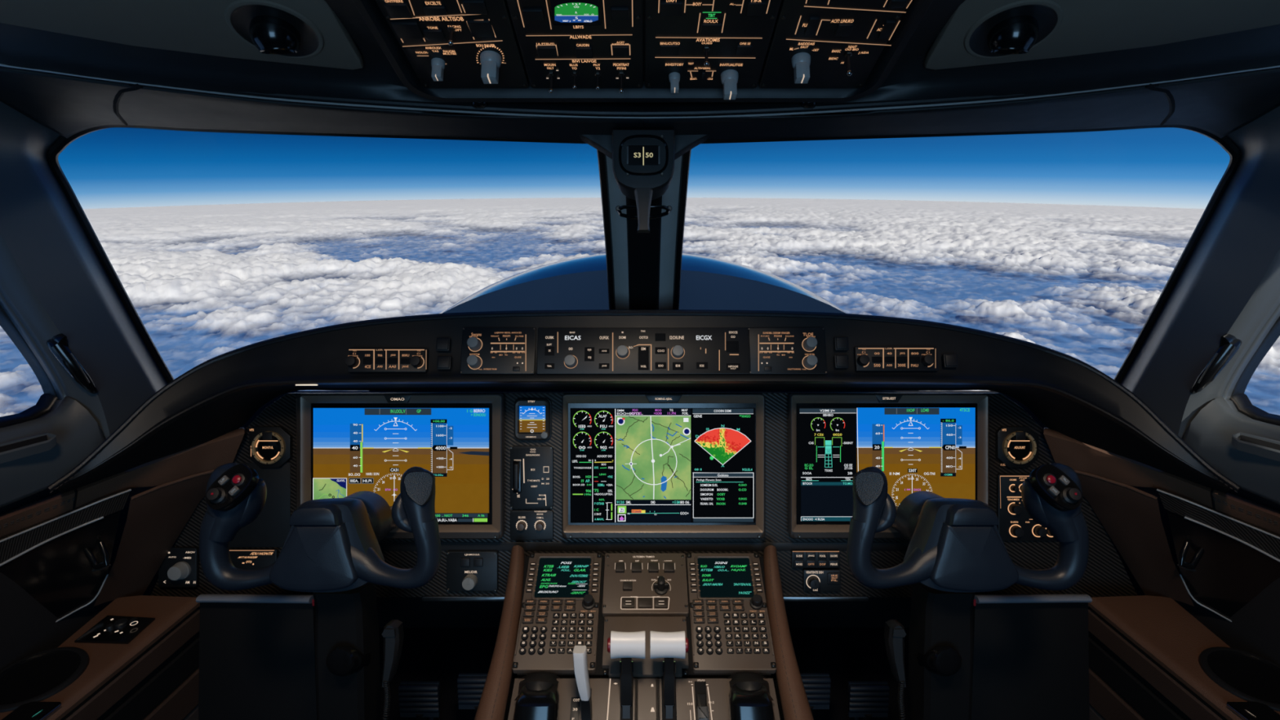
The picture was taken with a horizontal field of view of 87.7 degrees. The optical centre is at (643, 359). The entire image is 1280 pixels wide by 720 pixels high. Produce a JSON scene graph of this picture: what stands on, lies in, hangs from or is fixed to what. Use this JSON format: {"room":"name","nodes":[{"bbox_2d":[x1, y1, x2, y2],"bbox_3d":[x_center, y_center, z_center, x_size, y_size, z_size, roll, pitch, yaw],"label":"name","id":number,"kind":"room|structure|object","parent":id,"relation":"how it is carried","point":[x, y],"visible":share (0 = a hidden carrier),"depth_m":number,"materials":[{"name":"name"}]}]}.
{"room":"control cabin","nodes":[
{"label":"control cabin","id":0,"kind":"room"},
{"bbox_2d":[0,101,288,670],"bbox_3d":[-0.923,0.452,0.367,0.217,1.682,3.040,0,17,0],"label":"wall","id":1,"kind":"structure","parent":0,"point":[54,282],"depth_m":1.03,"materials":[{"name":"plastic"}]},
{"bbox_2d":[0,431,56,463],"bbox_3d":[-0.919,0.135,0.936,0.100,0.029,0.126,0,17,0],"label":"defog slot","id":2,"kind":"object","parent":1,"relation":"attached to","point":[12,450],"visible":1,"depth_m":0.96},
{"bbox_2d":[46,333,97,394],"bbox_3d":[-0.887,0.006,1.021,0.075,0.111,0.050,0,17,0],"label":"handle","id":3,"kind":"object","parent":1,"relation":"attached to","point":[58,344],"visible":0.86,"depth_m":1.01,"materials":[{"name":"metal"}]},
{"bbox_2d":[0,427,245,622],"bbox_3d":[-0.910,0.324,1.130,0.314,0.298,0.399,0,17,0],"label":"trim panel","id":4,"kind":"object","parent":1,"relation":"attached to","point":[58,548],"visible":0.94,"depth_m":1.15,"materials":[{"name":"brown leather"}]},
{"bbox_2d":[0,0,364,70],"bbox_3d":[-0.552,-0.386,0.753,0.423,0.092,0.165,0,17,0],"label":"ceiling panel","id":5,"kind":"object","parent":1,"relation":"attached to","point":[191,26],"depth_m":0.76,"materials":[{"name":"plastic"}]},
{"bbox_2d":[47,124,586,382],"bbox_3d":[-0.468,-0.148,1.200,0.937,0.531,0.376,0,17,0],"label":"window frame","id":6,"kind":"structure","parent":1,"relation":"in","point":[62,143],"depth_m":1.05,"materials":[{"name":"black plastic"}]},
{"bbox_2d":[231,90,1026,115],"bbox_3d":[0.000,-0.353,0.851,1.684,0.074,0.072,0,17,0],"label":"trim","id":7,"kind":"structure","parent":1,"relation":"attached to","point":[359,100],"depth_m":0.89,"materials":[{"name":"plastic"}]},
{"bbox_2d":[0,66,1279,140],"bbox_3d":[0.000,-0.353,0.920,1.775,0.097,0.193,0,17,0],"label":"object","id":8,"kind":"structure","parent":1,"relation":"attached to","point":[68,106],"depth_m":0.91,"materials":[{"name":"plastic"}]},
{"bbox_2d":[0,63,1279,118],"bbox_3d":[0.000,-0.347,0.852,1.683,0.070,0.067,0,17,0],"label":"trim","id":9,"kind":"structure","parent":1,"relation":"attached to","point":[1,64],"depth_m":0.88,"materials":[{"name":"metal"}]},
{"bbox_2d":[612,128,675,232],"bbox_3d":[-0.001,-0.241,0.917,0.084,0.148,0.104,0,17,0],"label":"magnetic compass","id":10,"kind":"object","parent":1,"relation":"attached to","point":[643,159],"depth_m":0.89,"materials":[{"name":"black plastic"}]},
{"bbox_2d":[596,149,691,309],"bbox_3d":[0.000,-0.175,1.171,0.141,0.432,0.409,0,17,0],"label":"trim","id":11,"kind":"structure","parent":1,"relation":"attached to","point":[643,269],"depth_m":1.13,"materials":[{"name":"plastic"}]},
{"bbox_2d":[578,134,709,159],"bbox_3d":[0.000,-0.313,0.945,0.187,0.060,0.040,0,17,0],"label":"trim","id":12,"kind":"structure","parent":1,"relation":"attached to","point":[602,143],"depth_m":0.93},
{"bbox_2d":[46,309,1241,493],"bbox_3d":[0.000,0.023,1.265,1.903,0.278,0.629,0,17,0],"label":"glareshield","id":13,"kind":"object","parent":1,"relation":"attached to","point":[1074,399],"depth_m":1.13,"materials":[{"name":"plastic"}]},
{"bbox_2d":[363,358,372,364],"bbox_3d":[-0.462,0.002,1.115,0.015,0.010,0.001,0,-12,0],"label":"switch","id":14,"kind":"object","parent":13,"relation":"attached to","point":[366,361],"depth_m":1.11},
{"bbox_2d":[375,358,385,364],"bbox_3d":[-0.441,0.002,1.115,0.015,0.010,0.001,0,-12,0],"label":"switch","id":15,"kind":"object","parent":13,"relation":"attached to","point":[378,361],"depth_m":1.11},
{"bbox_2d":[387,358,397,364],"bbox_3d":[-0.421,0.002,1.115,0.016,0.010,0.001,0,-12,0],"label":"switch","id":16,"kind":"object","parent":13,"relation":"attached to","point":[390,361],"depth_m":1.11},
{"bbox_2d":[400,358,410,364],"bbox_3d":[-0.399,0.002,1.115,0.016,0.010,0.001,0,-12,0],"label":"switch","id":17,"kind":"object","parent":13,"relation":"attached to","point":[403,361],"depth_m":1.11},
{"bbox_2d":[459,327,536,374],"bbox_3d":[-0.245,-0.018,1.112,0.124,0.082,0.060,0,17,0],"label":"panel","id":18,"kind":"object","parent":13,"relation":"attached to","point":[484,350],"visible":1,"depth_m":1.12,"materials":[{"name":"black paint"}]},
{"bbox_2d":[150,391,1137,601],"bbox_3d":[0.000,0.263,1.294,1.903,0.393,0.150,0,17,0],"label":"panel","id":19,"kind":"object","parent":13,"relation":"attached to","point":[1105,575],"visible":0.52,"depth_m":1.28,"materials":[{"name":"plastic"}]},
{"bbox_2d":[158,546,198,586],"bbox_3d":[-0.890,0.396,1.262,0.073,0.080,0.049,0,17,0],"label":"panel","id":20,"kind":"object","parent":19,"relation":"attached to","point":[180,567],"visible":0.98,"depth_m":1.27,"materials":[{"name":"black paint"}]},
{"bbox_2d":[229,548,278,569],"bbox_3d":[-0.755,0.387,1.273,0.109,0.050,0.021,0,17,0],"label":"panel","id":21,"kind":"object","parent":19,"relation":"attached to","point":[241,558],"visible":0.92,"depth_m":1.27,"materials":[{"name":"black paint"}]},
{"bbox_2d":[248,426,292,467],"bbox_3d":[-0.715,0.167,1.272,0.079,0.080,0.039,0,17,0],"label":"clock","id":22,"kind":"object","parent":19,"relation":"attached to","point":[269,446],"visible":1,"depth_m":1.27,"materials":[{"name":"black paint"}]},
{"bbox_2d":[262,431,273,439],"bbox_3d":[-0.715,0.144,1.266,0.019,0.015,0.004,0,0,0],"label":"hood","id":23,"kind":"object","parent":22,"relation":"attached to","point":[265,435],"depth_m":1.26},
{"bbox_2d":[296,393,504,538],"bbox_3d":[-0.458,0.199,1.255,0.388,0.266,0.096,0,17,0],"label":"display","id":24,"kind":"object","parent":19,"relation":"attached to","point":[347,444],"visible":0.8,"depth_m":1.26,"materials":[{"name":"multicoloured glass"}]},
{"bbox_2d":[446,550,497,591],"bbox_3d":[-0.328,0.404,1.264,0.097,0.082,0.051,0,17,0],"label":"panel","id":25,"kind":"object","parent":19,"relation":"attached to","point":[467,571],"visible":1,"depth_m":1.27,"materials":[{"name":"black paint"}]},
{"bbox_2d":[510,445,553,508],"bbox_3d":[-0.215,0.225,1.269,0.083,0.121,0.056,0,17,0],"label":"panel","id":26,"kind":"object","parent":19,"relation":"attached to","point":[531,467],"visible":1,"depth_m":1.27,"materials":[{"name":"black paint"}]},
{"bbox_2d":[510,510,553,540],"bbox_3d":[-0.215,0.317,1.270,0.083,0.061,0.035,0,17,0],"label":"panel","id":27,"kind":"object","parent":19,"relation":"on","point":[525,525],"visible":1,"depth_m":1.27,"materials":[{"name":"black paint"}]},
{"bbox_2d":[514,398,551,439],"bbox_3d":[-0.213,0.113,1.269,0.071,0.084,0.045,0,17,0],"label":"instrument","id":28,"kind":"object","parent":19,"relation":"attached to","point":[532,416],"visible":1,"depth_m":1.27,"materials":[{"name":"black paint"}]},
{"bbox_2d":[562,393,764,538],"bbox_3d":[0.037,0.199,1.255,0.381,0.265,0.096,0,17,0],"label":"display","id":29,"kind":"object","parent":19,"relation":"attached to","point":[635,465],"visible":1,"depth_m":1.26,"materials":[{"name":"multicoloured glass"}]},
{"bbox_2d":[791,550,839,568],"bbox_3d":[0.328,0.381,1.272,0.092,0.034,0.018,0,17,0],"label":"panel","id":30,"kind":"object","parent":19,"relation":"attached to","point":[799,558],"visible":1,"depth_m":1.27,"materials":[{"name":"black paint"}]},
{"bbox_2d":[803,568,840,591],"bbox_3d":[0.340,0.421,1.265,0.070,0.047,0.035,0,17,0],"label":"panel","id":31,"kind":"object","parent":19,"relation":"on","point":[814,580],"visible":1,"depth_m":1.27,"materials":[{"name":"black paint"}]},
{"bbox_2d":[787,393,989,538],"bbox_3d":[0.460,0.199,1.255,0.374,0.265,0.096,0,17,0],"label":"display","id":32,"kind":"object","parent":19,"relation":"attached to","point":[936,443],"visible":0.88,"depth_m":1.26,"materials":[{"name":"multicoloured glass"}]},
{"bbox_2d":[995,426,1039,467],"bbox_3d":[0.715,0.167,1.272,0.079,0.080,0.039,0,17,0],"label":"clock","id":33,"kind":"object","parent":19,"relation":"attached to","point":[1016,446],"visible":1,"depth_m":1.27,"materials":[{"name":"black paint"}]},
{"bbox_2d":[996,474,1056,541],"bbox_3d":[0.755,0.282,1.270,0.154,0.128,0.056,0,17,0],"label":"control panel","id":34,"kind":"object","parent":19,"relation":"attached to","point":[1015,523],"visible":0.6,"depth_m":1.27,"materials":[{"name":"black paint"}]},
{"bbox_2d":[536,327,751,374],"bbox_3d":[0.000,-0.017,1.115,0.358,0.079,0.055,0,17,0],"label":"panel","id":35,"kind":"object","parent":13,"relation":"attached to","point":[560,350],"visible":1,"depth_m":1.12,"materials":[{"name":"black paint"}]},
{"bbox_2d":[544,363,554,368],"bbox_3d":[-0.158,0.010,1.114,0.016,0.009,0.001,0,-12,0],"label":"switch","id":36,"kind":"object","parent":35,"relation":"attached to","point":[552,365],"depth_m":1.11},
{"bbox_2d":[544,346,554,355],"bbox_3d":[-0.159,-0.015,1.119,0.016,0.015,0.001,0,-12,0],"label":"switch","id":37,"kind":"object","parent":35,"relation":"attached to","point":[547,353],"depth_m":1.12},
{"bbox_2d":[584,346,594,360],"bbox_3d":[-0.091,-0.010,1.118,0.016,0.024,0.001,0,-13,0],"label":"switch","id":38,"kind":"object","parent":35,"relation":"attached to","point":[588,353],"depth_m":1.12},
{"bbox_2d":[599,363,608,368],"bbox_3d":[-0.067,0.010,1.114,0.017,0.009,0.001,0,-12,0],"label":"switch","id":39,"kind":"object","parent":35,"relation":"attached to","point":[601,365],"depth_m":1.11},
{"bbox_2d":[599,348,608,353],"bbox_3d":[-0.067,-0.015,1.119,0.017,0.008,0.001,0,-13,0],"label":"switch","id":40,"kind":"object","parent":35,"relation":"attached to","point":[600,349],"depth_m":1.12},
{"bbox_2d":[638,346,648,369],"bbox_3d":[-0.001,-0.003,1.117,0.018,0.040,0.001,0,-13,0],"label":"switch","id":41,"kind":"object","parent":35,"relation":"attached to","point":[643,355],"depth_m":1.12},
{"bbox_2d":[654,333,665,341],"bbox_3d":[0.028,-0.038,1.124,0.018,0.013,0.001,0,-12,0],"label":"switch","id":42,"kind":"object","parent":35,"relation":"attached to","point":[658,336],"depth_m":1.12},
{"bbox_2d":[654,362,666,368],"bbox_3d":[0.028,0.009,1.114,0.019,0.011,0.001,0,-12,0],"label":"switch","id":43,"kind":"object","parent":35,"relation":"attached to","point":[663,365],"depth_m":1.11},
{"bbox_2d":[654,346,666,354],"bbox_3d":[0.028,-0.016,1.120,0.019,0.011,0.001,0,-12,0],"label":"switch","id":44,"kind":"object","parent":35,"relation":"attached to","point":[657,348],"depth_m":1.12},
{"bbox_2d":[672,362,683,369],"bbox_3d":[0.057,0.010,1.114,0.018,0.013,0.001,0,-13,0],"label":"switch","id":45,"kind":"object","parent":35,"relation":"attached to","point":[674,367],"depth_m":1.11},
{"bbox_2d":[696,362,707,368],"bbox_3d":[0.097,0.009,1.114,0.019,0.011,0.001,0,-12,0],"label":"switch","id":46,"kind":"object","parent":35,"relation":"attached to","point":[705,364],"depth_m":1.11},
{"bbox_2d":[726,341,738,351],"bbox_3d":[0.149,-0.022,1.121,0.021,0.019,0.001,0,-13,0],"label":"switch","id":47,"kind":"object","parent":35,"relation":"attached to","point":[731,346],"depth_m":1.12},
{"bbox_2d":[726,363,740,370],"bbox_3d":[0.149,0.011,1.114,0.023,0.012,0.001,0,-12,0],"label":"switch","id":48,"kind":"object","parent":35,"relation":"attached to","point":[736,366],"depth_m":1.11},
{"bbox_2d":[747,327,826,374],"bbox_3d":[0.240,-0.018,1.112,0.131,0.082,0.060,0,17,0],"label":"panel","id":49,"kind":"object","parent":13,"relation":"attached to","point":[773,350],"visible":1,"depth_m":1.12,"materials":[{"name":"black paint"}]},
{"bbox_2d":[871,356,882,362],"bbox_3d":[0.390,-0.001,1.116,0.016,0.010,0.001,0,-12,0],"label":"switch","id":50,"kind":"object","parent":13,"relation":"attached to","point":[874,359],"depth_m":1.12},
{"bbox_2d":[884,356,894,362],"bbox_3d":[0.411,-0.001,1.116,0.017,0.010,0.001,0,-12,0],"label":"switch","id":51,"kind":"object","parent":13,"relation":"attached to","point":[887,359],"depth_m":1.12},
{"bbox_2d":[896,356,907,362],"bbox_3d":[0.432,-0.001,1.116,0.018,0.010,0.001,0,-12,0],"label":"switch","id":52,"kind":"object","parent":13,"relation":"attached to","point":[900,359],"depth_m":1.12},
{"bbox_2d":[909,356,919,362],"bbox_3d":[0.453,-0.001,1.116,0.018,0.010,0.001,0,-12,0],"label":"switch","id":53,"kind":"object","parent":13,"relation":"attached to","point":[912,359],"depth_m":1.12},
{"bbox_2d":[0,0,1279,114],"bbox_3d":[0.000,-0.135,-0.196,2.263,0.268,2.304,0,17,0],"label":"ceiling","id":54,"kind":"structure","parent":0,"point":[20,46],"depth_m":0.84,"materials":[{"name":"plastic"}]},
{"bbox_2d":[224,0,324,58],"bbox_3d":[-0.422,-0.373,0.764,0.101,0.092,0.113,0,17,0],"label":"air gasper","id":55,"kind":"object","parent":54,"relation":"attached to","point":[274,28],"visible":1,"depth_m":0.75,"materials":[{"name":"black plastic"}]},
{"bbox_2d":[352,0,933,108],"bbox_3d":[-0.001,-0.371,0.752,0.606,0.164,0.276,0,17,0],"label":"panel frame","id":56,"kind":"object","parent":54,"relation":"attached to","point":[479,98],"visible":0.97,"depth_m":0.85,"materials":[{"name":"plastic"}]},
{"bbox_2d":[375,0,528,88],"bbox_3d":[-0.212,-0.354,0.735,0.134,0.139,0.213,0,17,0],"label":"switch panel","id":57,"kind":"object","parent":56,"relation":"attached to","point":[446,43],"visible":1,"depth_m":0.75,"materials":[{"name":"black paint"}]},
{"bbox_2d":[447,26,455,45],"bbox_3d":[-0.212,-0.355,0.731,0.009,0.020,0.008,0,-11,0],"label":"toggle switch","id":58,"kind":"object","parent":57,"relation":"attached to","point":[451,29],"depth_m":0.73,"materials":[{"name":"metal"}]},
{"bbox_2d":[506,0,643,93],"bbox_3d":[-0.072,-0.357,0.736,0.142,0.134,0.211,0,17,0],"label":"switch panel","id":59,"kind":"object","parent":56,"relation":"attached to","point":[597,44],"visible":1,"depth_m":0.76,"materials":[{"name":"black paint"}]},
{"bbox_2d":[548,71,555,93],"bbox_3d":[-0.113,-0.337,0.811,0.008,0.026,0.007,0,-11,0],"label":"toggle switch","id":60,"kind":"object","parent":59,"relation":"attached to","point":[551,73],"depth_m":0.81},
{"bbox_2d":[572,71,577,88],"bbox_3d":[-0.084,-0.340,0.811,0.007,0.020,0.006,0,-11,0],"label":"toggle switch","id":61,"kind":"object","parent":59,"relation":"attached to","point":[574,73],"depth_m":0.81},
{"bbox_2d":[595,72,600,89],"bbox_3d":[-0.056,-0.339,0.813,0.007,0.020,0.006,0,-11,0],"label":"toggle switch","id":62,"kind":"object","parent":59,"relation":"attached to","point":[597,75],"depth_m":0.81,"materials":[{"name":"metal"}]},
{"bbox_2d":[617,71,624,93],"bbox_3d":[-0.027,-0.337,0.811,0.008,0.026,0.007,0,-11,0],"label":"toggle switch","id":63,"kind":"object","parent":59,"relation":"attached to","point":[621,74],"depth_m":0.81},
{"bbox_2d":[644,0,781,99],"bbox_3d":[0.072,-0.354,0.735,0.142,0.138,0.213,0,17,0],"label":"switch panel","id":64,"kind":"object","parent":56,"relation":"attached to","point":[724,44],"visible":1,"depth_m":0.76,"materials":[{"name":"black paint"}]},
{"bbox_2d":[702,46,710,66],"bbox_3d":[0.072,-0.347,0.765,0.009,0.022,0.008,0,-11,0],"label":"toggle switch","id":65,"kind":"object","parent":64,"relation":"attached to","point":[705,50],"depth_m":0.76,"materials":[{"name":"metal"}]},
{"bbox_2d":[759,0,911,88],"bbox_3d":[0.213,-0.354,0.735,0.137,0.137,0.213,0,17,0],"label":"switch panel","id":66,"kind":"object","parent":56,"relation":"attached to","point":[813,43],"visible":1,"depth_m":0.75,"materials":[{"name":"black paint"}]},
{"bbox_2d":[844,51,852,75],"bbox_3d":[0.237,-0.343,0.773,0.010,0.028,0.008,0,-11,0],"label":"toggle switch","id":67,"kind":"object","parent":66,"relation":"attached to","point":[847,55],"depth_m":0.77,"materials":[{"name":"metal"}]},
{"bbox_2d":[963,0,1063,58],"bbox_3d":[0.422,-0.373,0.764,0.101,0.092,0.113,0,17,0],"label":"air gasper","id":68,"kind":"object","parent":54,"relation":"attached to","point":[1015,28],"visible":1,"depth_m":0.75,"materials":[{"name":"black plastic"}]},
{"bbox_2d":[378,627,909,719],"bbox_3d":[0.000,1.276,0.601,2.200,0.030,3.110,0,17,0],"label":"footwell","id":69,"kind":"structure","parent":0,"point":[428,654],"depth_m":1.92,"materials":[{"name":"carpet"}]},
{"bbox_2d":[0,595,199,719],"bbox_3d":[-0.902,0.785,1.093,0.194,0.623,0.439,0,17,0],"label":"console","id":70,"kind":"object","parent":69,"relation":"on","point":[154,676],"visible":0.96,"depth_m":1.09,"materials":[{"name":"brown leather"}]},
{"bbox_2d":[1,702,61,719],"bbox_3d":[-0.877,0.507,0.947,0.066,0.006,0.052,0,17,0],"label":"switch plate","id":71,"kind":"object","parent":70,"relation":"attached to","point":[31,710],"visible":1,"depth_m":0.95,"materials":[{"name":"plastic"}]},
{"bbox_2d":[74,615,155,644],"bbox_3d":[-0.890,0.450,1.123,0.092,0.012,0.068,0,17,0],"label":"switch plate","id":72,"kind":"object","parent":70,"relation":"attached to","point":[117,629],"visible":1,"depth_m":1.12,"materials":[{"name":"black plastic"}]},
{"bbox_2d":[195,594,317,719],"bbox_3d":[-0.677,0.560,1.181,0.217,0.305,0.105,0,17,0],"label":"folding table","id":73,"kind":"object","parent":70,"relation":"attached to","point":[257,651],"visible":0.92,"depth_m":1.17,"materials":[{"name":"plastic"}]},
{"bbox_2d":[199,462,440,719],"bbox_3d":[-0.447,0.577,1.159,0.331,0.983,0.321,0,17,0],"label":"yoke","id":74,"kind":"object","parent":69,"relation":"on","point":[331,550],"visible":1,"depth_m":0.92,"materials":[{"name":"black plastic"}]},
{"bbox_2d":[217,475,229,485],"bbox_3d":[-0.563,0.161,0.893,0.013,0.012,0.008,-12,20,-34],"label":"rocker switch","id":75,"kind":"object","parent":74,"relation":"attached to","point":[223,480],"depth_m":0.89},
{"bbox_2d":[228,485,239,495],"bbox_3d":[-0.546,0.174,0.888,0.013,0.012,0.008,-12,20,-34],"label":"rocker switch","id":76,"kind":"object","parent":74,"relation":"attached to","point":[233,490],"depth_m":0.89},
{"bbox_2d":[382,619,404,687],"bbox_3d":[-0.384,0.447,1.018,0.026,0.096,0.050,0,17,0],"label":"lever","id":77,"kind":"object","parent":74,"relation":"attached to","point":[393,633],"depth_m":1.01,"materials":[{"name":"black plastic"}]},
{"bbox_2d":[398,680,439,719],"bbox_3d":[-0.521,0.846,1.604,0.090,0.218,0.105,0,17,0],"label":"rudder pedal","id":78,"kind":"object","parent":69,"relation":"on","point":[420,700],"visible":1,"depth_m":1.54,"materials":[{"name":"black plastic"}]},
{"bbox_2d":[457,673,487,715],"bbox_3d":[-0.385,0.836,1.607,0.090,0.236,0.105,0,17,0],"label":"rudder pedal","id":79,"kind":"object","parent":69,"relation":"on","point":[470,686],"visible":0.54,"depth_m":1.54,"materials":[{"name":"black plastic"}]},
{"bbox_2d":[474,545,813,719],"bbox_3d":[0.000,0.718,1.155,0.515,0.677,0.394,0,17,0],"label":"pedestal","id":80,"kind":"object","parent":69,"relation":"on","point":[793,703],"visible":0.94,"depth_m":1.08,"materials":[{"name":"brown leather"}]},
{"bbox_2d":[511,553,602,673],"bbox_3d":[-0.143,0.418,1.133,0.132,0.108,0.213,0,17,0],"label":"keypad","id":81,"kind":"object","parent":80,"relation":"attached to","point":[560,610],"visible":0.99,"depth_m":1.12,"materials":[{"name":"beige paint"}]},
{"bbox_2d":[507,676,780,719],"bbox_3d":[0.000,0.549,1.034,0.418,0.099,0.112,0,17,0],"label":"throttle quadrant","id":82,"kind":"object","parent":80,"relation":"attached to","point":[647,704],"visible":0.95,"depth_m":1.03,"materials":[{"name":"beige paint"}]},
{"bbox_2d":[512,671,559,719],"bbox_3d":[-0.162,0.526,1.007,0.072,0.083,0.155,0,17,0],"label":"controller","id":83,"kind":"object","parent":82,"relation":"attached to","point":[538,697],"visible":0.98,"depth_m":0.98,"materials":[{"name":"black plastic"}]},
{"bbox_2d":[573,645,592,719],"bbox_3d":[-0.090,0.485,0.984,0.024,0.144,0.030,0,17,0],"label":"lever","id":84,"kind":"object","parent":82,"relation":"attached to","point":[580,660],"visible":1,"depth_m":0.97,"materials":[{"name":"white plastic"}]},
{"bbox_2d":[607,631,645,718],"bbox_3d":[-0.026,0.483,1.005,0.056,0.164,0.052,0,17,0],"label":"lever","id":85,"kind":"object","parent":82,"relation":"attached to","point":[626,646],"visible":1,"depth_m":0.98,"materials":[{"name":"white plastic"}]},
{"bbox_2d":[649,631,688,718],"bbox_3d":[0.037,0.483,1.005,0.057,0.164,0.052,0,17,0],"label":"lever","id":86,"kind":"object","parent":82,"relation":"attached to","point":[668,646],"visible":1,"depth_m":0.98,"materials":[{"name":"white plastic"}]},
{"bbox_2d":[697,693,709,719],"bbox_3d":[0.088,0.533,1.012,0.017,0.030,0.044,0,17,0],"label":"lever","id":87,"kind":"object","parent":82,"relation":"attached to","point":[702,709],"visible":1,"depth_m":1.00,"materials":[{"name":"black plastic"}]},
{"bbox_2d":[728,671,774,719],"bbox_3d":[0.162,0.526,1.007,0.072,0.083,0.155,0,17,0],"label":"controller","id":88,"kind":"object","parent":82,"relation":"attached to","point":[749,697],"visible":0.98,"depth_m":0.97,"materials":[{"name":"black plastic"}]},
{"bbox_2d":[601,553,688,617],"bbox_3d":[0.002,0.385,1.168,0.147,0.080,0.126,0,17,0],"label":"control panel","id":89,"kind":"object","parent":80,"relation":"attached to","point":[635,584],"visible":1,"depth_m":1.16,"materials":[{"name":"beige paint"}]},
{"bbox_2d":[602,616,688,677],"bbox_3d":[0.002,0.466,1.088,0.137,0.047,0.096,0,17,0],"label":"panel","id":90,"kind":"object","parent":80,"relation":"attached to","point":[647,667],"visible":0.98,"depth_m":1.10,"materials":[{"name":"beige paint"}]},
{"bbox_2d":[686,553,776,673],"bbox_3d":[0.144,0.418,1.133,0.132,0.108,0.213,0,17,0],"label":"keypad","id":91,"kind":"object","parent":80,"relation":"attached to","point":[731,633],"visible":1,"depth_m":1.12,"materials":[{"name":"beige paint"}]},
{"bbox_2d":[800,673,831,714],"bbox_3d":[0.385,0.836,1.607,0.090,0.236,0.105,0,17,0],"label":"rudder pedal","id":92,"kind":"object","parent":69,"relation":"on","point":[816,686],"visible":0.62,"depth_m":1.54,"materials":[{"name":"black plastic"}]},
{"bbox_2d":[848,680,889,719],"bbox_3d":[0.521,0.846,1.604,0.090,0.218,0.105,0,17,0],"label":"rudder pedal","id":93,"kind":"object","parent":69,"relation":"on","point":[867,700],"visible":1,"depth_m":1.54,"materials":[{"name":"black metal"}]},
{"bbox_2d":[846,462,1088,719],"bbox_3d":[0.447,0.577,1.159,0.331,0.983,0.321,0,17,0],"label":"yoke","id":94,"kind":"object","parent":69,"relation":"on","point":[956,550],"visible":1,"depth_m":0.92,"materials":[{"name":"black plastic"}]},
{"bbox_2d":[884,619,906,687],"bbox_3d":[0.384,0.447,1.018,0.026,0.096,0.050,0,17,0],"label":"lever","id":95,"kind":"object","parent":94,"relation":"attached to","point":[895,633],"depth_m":1.01,"materials":[{"name":"black plastic"}]},
{"bbox_2d":[1048,485,1059,495],"bbox_3d":[0.546,0.174,0.888,0.013,0.012,0.008,12,20,34],"label":"rocker switch","id":96,"kind":"object","parent":94,"relation":"attached to","point":[1052,490],"depth_m":0.89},
{"bbox_2d":[1058,475,1070,485],"bbox_3d":[0.563,0.161,0.893,0.013,0.012,0.008,12,20,34],"label":"rocker switch","id":97,"kind":"object","parent":94,"relation":"attached to","point":[1064,480],"depth_m":0.89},
{"bbox_2d":[1088,595,1279,719],"bbox_3d":[0.902,0.785,1.093,0.194,0.623,0.439,0,17,0],"label":"console","id":98,"kind":"object","parent":69,"relation":"on","point":[1150,658],"visible":0.95,"depth_m":1.10,"materials":[{"name":"brown leather"}]},
{"bbox_2d":[970,594,1092,719],"bbox_3d":[0.677,0.560,1.181,0.217,0.305,0.105,0,17,0],"label":"folding table","id":99,"kind":"object","parent":98,"relation":"attached to","point":[1030,658],"visible":0.9,"depth_m":1.17,"materials":[{"name":"plastic"}]},
{"bbox_2d":[1226,702,1279,719],"bbox_3d":[0.877,0.507,0.947,0.066,0.006,0.052,0,17,0],"label":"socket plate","id":100,"kind":"object","parent":98,"relation":"attached to","point":[1247,710],"visible":1,"depth_m":0.95,"materials":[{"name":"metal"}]},
{"bbox_2d":[288,391,999,627],"bbox_3d":[0.000,0.454,1.950,2.100,0.760,0.030,0,17,0],"label":"trim","id":101,"kind":"structure","parent":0,"point":[413,612],"depth_m":2.03,"materials":[{"name":"plastic"}]},
{"bbox_2d":[1000,106,1279,665],"bbox_3d":[0.923,0.452,0.367,0.217,1.682,3.040,0,17,0],"label":"wall","id":102,"kind":"structure","parent":0,"point":[1229,282],"depth_m":1.04,"materials":[{"name":"plastic"}]},
{"bbox_2d":[702,124,1240,383],"bbox_3d":[0.468,-0.148,1.200,0.937,0.531,0.376,0,17,0],"label":"windshield frame","id":103,"kind":"structure","parent":102,"relation":"in","point":[1225,143],"depth_m":1.05,"materials":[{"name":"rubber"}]},
{"bbox_2d":[924,0,1279,70],"bbox_3d":[0.552,-0.386,0.753,0.423,0.092,0.165,0,17,0],"label":"ceiling panel","id":104,"kind":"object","parent":102,"relation":"attached to","point":[1086,26],"depth_m":0.76,"materials":[{"name":"plastic"}]},
{"bbox_2d":[1042,427,1279,622],"bbox_3d":[0.910,0.324,1.130,0.314,0.298,0.399,0,17,0],"label":"trim panel","id":105,"kind":"object","parent":102,"relation":"attached to","point":[1227,545],"visible":0.96,"depth_m":1.15,"materials":[{"name":"brown leather"}]},
{"bbox_2d":[1189,333,1241,394],"bbox_3d":[0.887,0.006,1.021,0.075,0.111,0.050,0,17,0],"label":"handle","id":106,"kind":"object","parent":102,"relation":"attached to","point":[1229,344],"visible":0.87,"depth_m":1.01,"materials":[{"name":"plastic"}]},
{"bbox_2d":[1231,431,1279,461],"bbox_3d":[0.919,0.135,0.936,0.100,0.029,0.126,0,17,0],"label":"defog slot","id":107,"kind":"object","parent":102,"relation":"attached to","point":[1265,447],"visible":1,"depth_m":0.97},
{"label":"outside","id":108,"kind":"structure","parent":0,"visible":0},
{"bbox_2d":[400,253,888,391],"bbox_3d":[0.000,-0.153,3.026,1.600,0.893,2.300,0,17,0],"label":"aircraft nose","id":109,"kind":"object","parent":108,"point":[578,283],"visible":0.23,"depth_m":1.82,"materials":[{"name":"blue paint"}]},
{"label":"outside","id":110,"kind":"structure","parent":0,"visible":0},
{"bbox_2d":[0,215,1279,415],"bbox_3d":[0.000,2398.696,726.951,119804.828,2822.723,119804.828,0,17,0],"label":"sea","id":111,"kind":"structure","parent":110,"point":[182,344],"depth_m":5755.54,"materials":[{"name":"liquid"}]},
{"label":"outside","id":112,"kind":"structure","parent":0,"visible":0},
{"bbox_2d":[0,197,1279,417],"bbox_3d":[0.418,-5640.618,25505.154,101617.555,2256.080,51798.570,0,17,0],"label":"clouds","id":113,"kind":"structure","parent":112,"point":[1053,235],"depth_m":8601.16,"materials":[{"name":"white"}]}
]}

